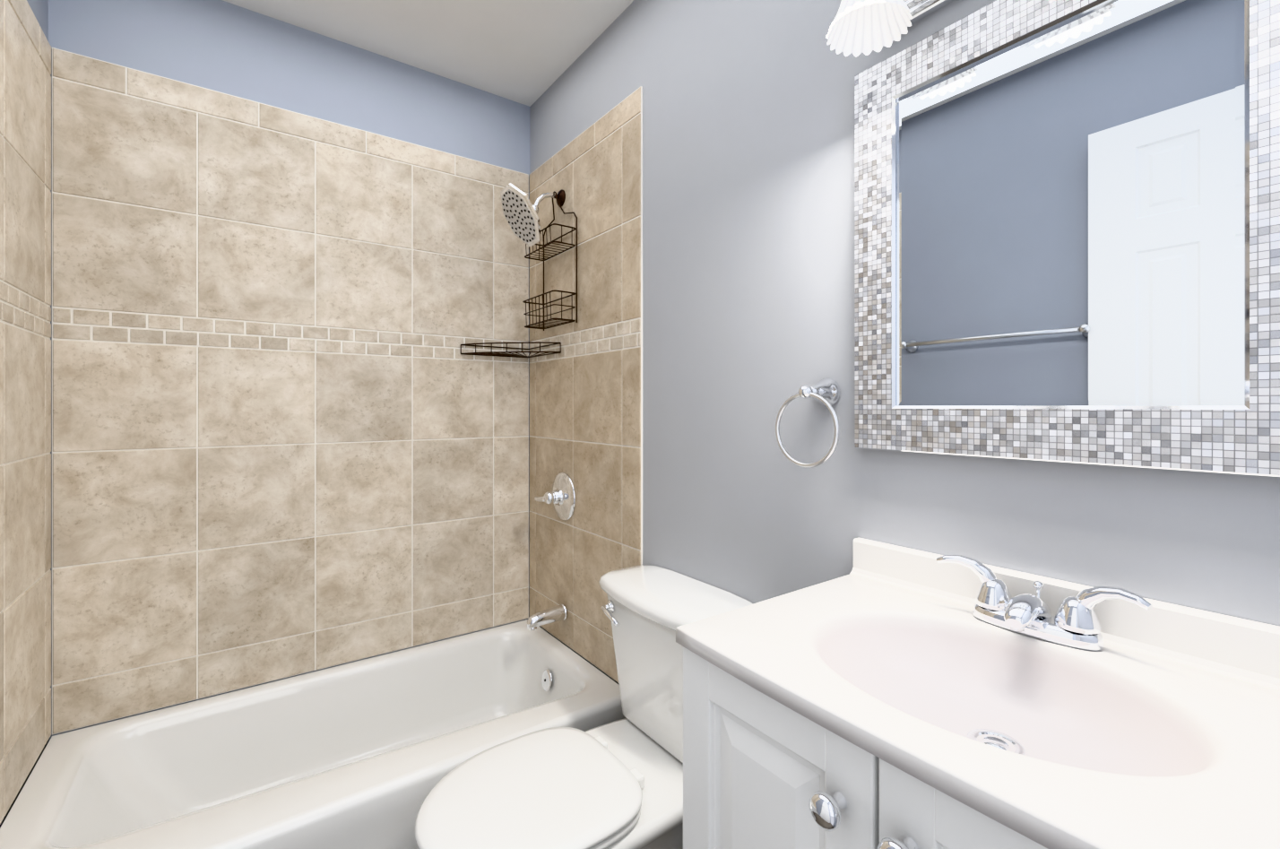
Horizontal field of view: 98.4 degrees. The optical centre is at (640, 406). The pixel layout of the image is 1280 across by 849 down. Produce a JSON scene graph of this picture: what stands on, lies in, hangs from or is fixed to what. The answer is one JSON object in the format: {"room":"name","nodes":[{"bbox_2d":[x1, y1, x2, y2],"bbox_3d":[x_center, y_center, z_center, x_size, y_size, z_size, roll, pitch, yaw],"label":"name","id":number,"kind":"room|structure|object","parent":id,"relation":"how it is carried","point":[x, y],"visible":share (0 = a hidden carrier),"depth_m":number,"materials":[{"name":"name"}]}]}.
{"room":"bathroom","nodes":[
{"label":"bathroom","id":0,"kind":"room"},
{"bbox_2d":[0,0,48,827],"bbox_3d":[-0.981,0.000,0.575,0.100,2.460,2.113,0,0,-36],"label":"wall","id":1,"kind":"structure","parent":0,"point":[39,8],"depth_m":1.40,"materials":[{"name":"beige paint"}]},
{"bbox_2d":[0,0,51,823],"bbox_3d":[-1.328,0.141,1.142,0.008,2.178,0.772,0,0,-36],"label":"tile","id":2,"kind":"structure","parent":1,"relation":"attached to","point":[25,391],"depth_m":1.27,"materials":[{"name":"tile"}]},
{"bbox_2d":[48,0,529,741],"bbox_3d":[-1.037,0.000,1.904,1.560,2.460,0.100,0,0,-36],"label":"wall","id":3,"kind":"structure","parent":0,"point":[228,48],"depth_m":1.78,"materials":[{"name":"blue paint"}]},
{"bbox_2d":[51,47,528,734],"bbox_3d":[-1.005,-0.040,1.860,1.360,1.816,0.008,0,0,-36],"label":"tile","id":4,"kind":"structure","parent":3,"relation":"attached to","point":[289,429],"depth_m":1.73,"materials":[{"name":"tile"}]},
{"bbox_2d":[460,341,561,357],"bbox_3d":[-0.484,-0.215,2.057,0.279,0.039,0.279,0,0,-36],"label":"shower shelf","id":5,"kind":"object","parent":4,"relation":"attached to","point":[498,353],"visible":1,"depth_m":2.08,"materials":[{"name":"brown metal"}]},
{"bbox_2d":[222,0,633,106],"bbox_3d":[-0.382,-1.280,1.006,1.560,0.100,2.305,0,0,-36],"label":"ceiling","id":6,"kind":"structure","parent":0,"point":[529,53],"depth_m":1.81,"materials":[{"name":"paint"}]},
{"bbox_2d":[529,0,1279,683],"bbox_3d":[0.211,0.000,1.444,0.100,2.460,2.113,0,0,-36],"label":"wall","id":7,"kind":"structure","parent":0,"point":[747,219],"depth_m":1.22,"materials":[{"name":"grey paint"}]},
{"bbox_2d":[529,86,642,682],"bbox_3d":[-0.222,0.141,1.948,0.008,2.178,0.772,0,0,-36],"label":"tile","id":8,"kind":"structure","parent":7,"relation":"attached to","point":[586,410],"depth_m":1.87,"materials":[{"name":"tile"}]},
{"bbox_2d":[500,183,565,247],"bbox_3d":[-0.380,-0.686,1.968,0.222,0.218,0.211,0,0,-36],"label":"shower head","id":9,"kind":"object","parent":8,"relation":"attached to","point":[520,211],"visible":0.96,"depth_m":1.93},
{"bbox_2d":[522,190,577,330],"bbox_3d":[-0.332,-0.536,2.000,0.093,0.493,0.261,0,0,-36],"label":"shower caddy","id":10,"kind":"object","parent":9,"relation":"hanging from","point":[561,319],"visible":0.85,"depth_m":1.96,"materials":[{"name":"brown metal"}]},
{"bbox_2d":[527,603,567,630],"bbox_3d":[-0.337,0.754,1.977,0.142,0.064,0.060,0,0,-36],"label":"tub spout","id":11,"kind":"object","parent":8,"relation":"attached to","point":[551,615],"visible":1,"depth_m":1.96,"materials":[{"name":"silver metal"}]},
{"bbox_2d":[534,472,575,520],"bbox_3d":[-0.313,0.330,1.994,0.083,0.176,0.176,0,0,-36],"label":"shower valve","id":12,"kind":"object","parent":8,"relation":"attached to","point":[560,496],"visible":1,"depth_m":1.98,"materials":[{"name":"silver metal"}]},
{"bbox_2d":[775,377,840,467],"bbox_3d":[0.348,0.031,1.099,0.086,0.178,0.148,0,0,-36],"label":"towel ring","id":13,"kind":"object","parent":7,"relation":"attached to","point":[825,392],"visible":1,"depth_m":1.09,"materials":[{"name":"silver metal"}]},
{"bbox_2d":[826,0,954,56],"bbox_3d":[0.519,-0.702,0.772,0.194,0.165,0.527,0,0,-36],"label":"vanity light","id":14,"kind":"object","parent":7,"relation":"attached to","point":[864,27],"visible":1,"depth_m":0.95,"materials":[{"name":"white glass"}]},
{"bbox_2d":[854,0,1279,476],"bbox_3d":[0.589,-0.276,0.823,0.022,0.711,0.586,0,0,-36],"label":"mirror","id":15,"kind":"object","parent":7,"relation":"attached to","point":[1066,229],"visible":1,"depth_m":0.78,"materials":[{"name":"mirror"}]},
{"bbox_3d":[-0.382,1.280,1.006,1.560,0.100,2.305,0,0,-36],"label":"floor","id":16,"kind":"structure","parent":0,"visible":0},
{"bbox_2d":[0,619,626,848],"bbox_3d":[-0.787,1.050,1.562,1.358,0.361,0.729,0,0,-36],"label":"bathtub","id":17,"kind":"object","parent":16,"relation":"on","point":[370,753],"visible":0.92,"depth_m":1.56,"materials":[{"name":"white ceramic"}]},
{"bbox_2d":[414,564,753,848],"bbox_3d":[-0.129,0.842,1.229,0.701,0.776,0.484,0,0,-36],"label":"toilet","id":18,"kind":"object","parent":16,"relation":"on","point":[617,784],"visible":0.79,"depth_m":1.22,"materials":[{"name":"white ceramic"}]},
{"bbox_2d":[675,537,1279,848],"bbox_3d":[0.405,0.742,0.678,0.488,0.976,0.607,0,0,-36],"label":"bathroom vanity","id":19,"kind":"object","parent":16,"relation":"on","point":[883,696],"visible":1,"depth_m":0.66,"materials":[{"name":"white ceramic"}]},
{"bbox_2d":[936,554,1152,651],"bbox_3d":[0.541,0.274,0.769,0.096,0.086,0.256,0,0,-36],"label":"faucet","id":20,"kind":"object","parent":19,"relation":"on","point":[1073,622],"visible":1,"depth_m":0.74,"materials":[{"name":"silver metal"}]}
]}

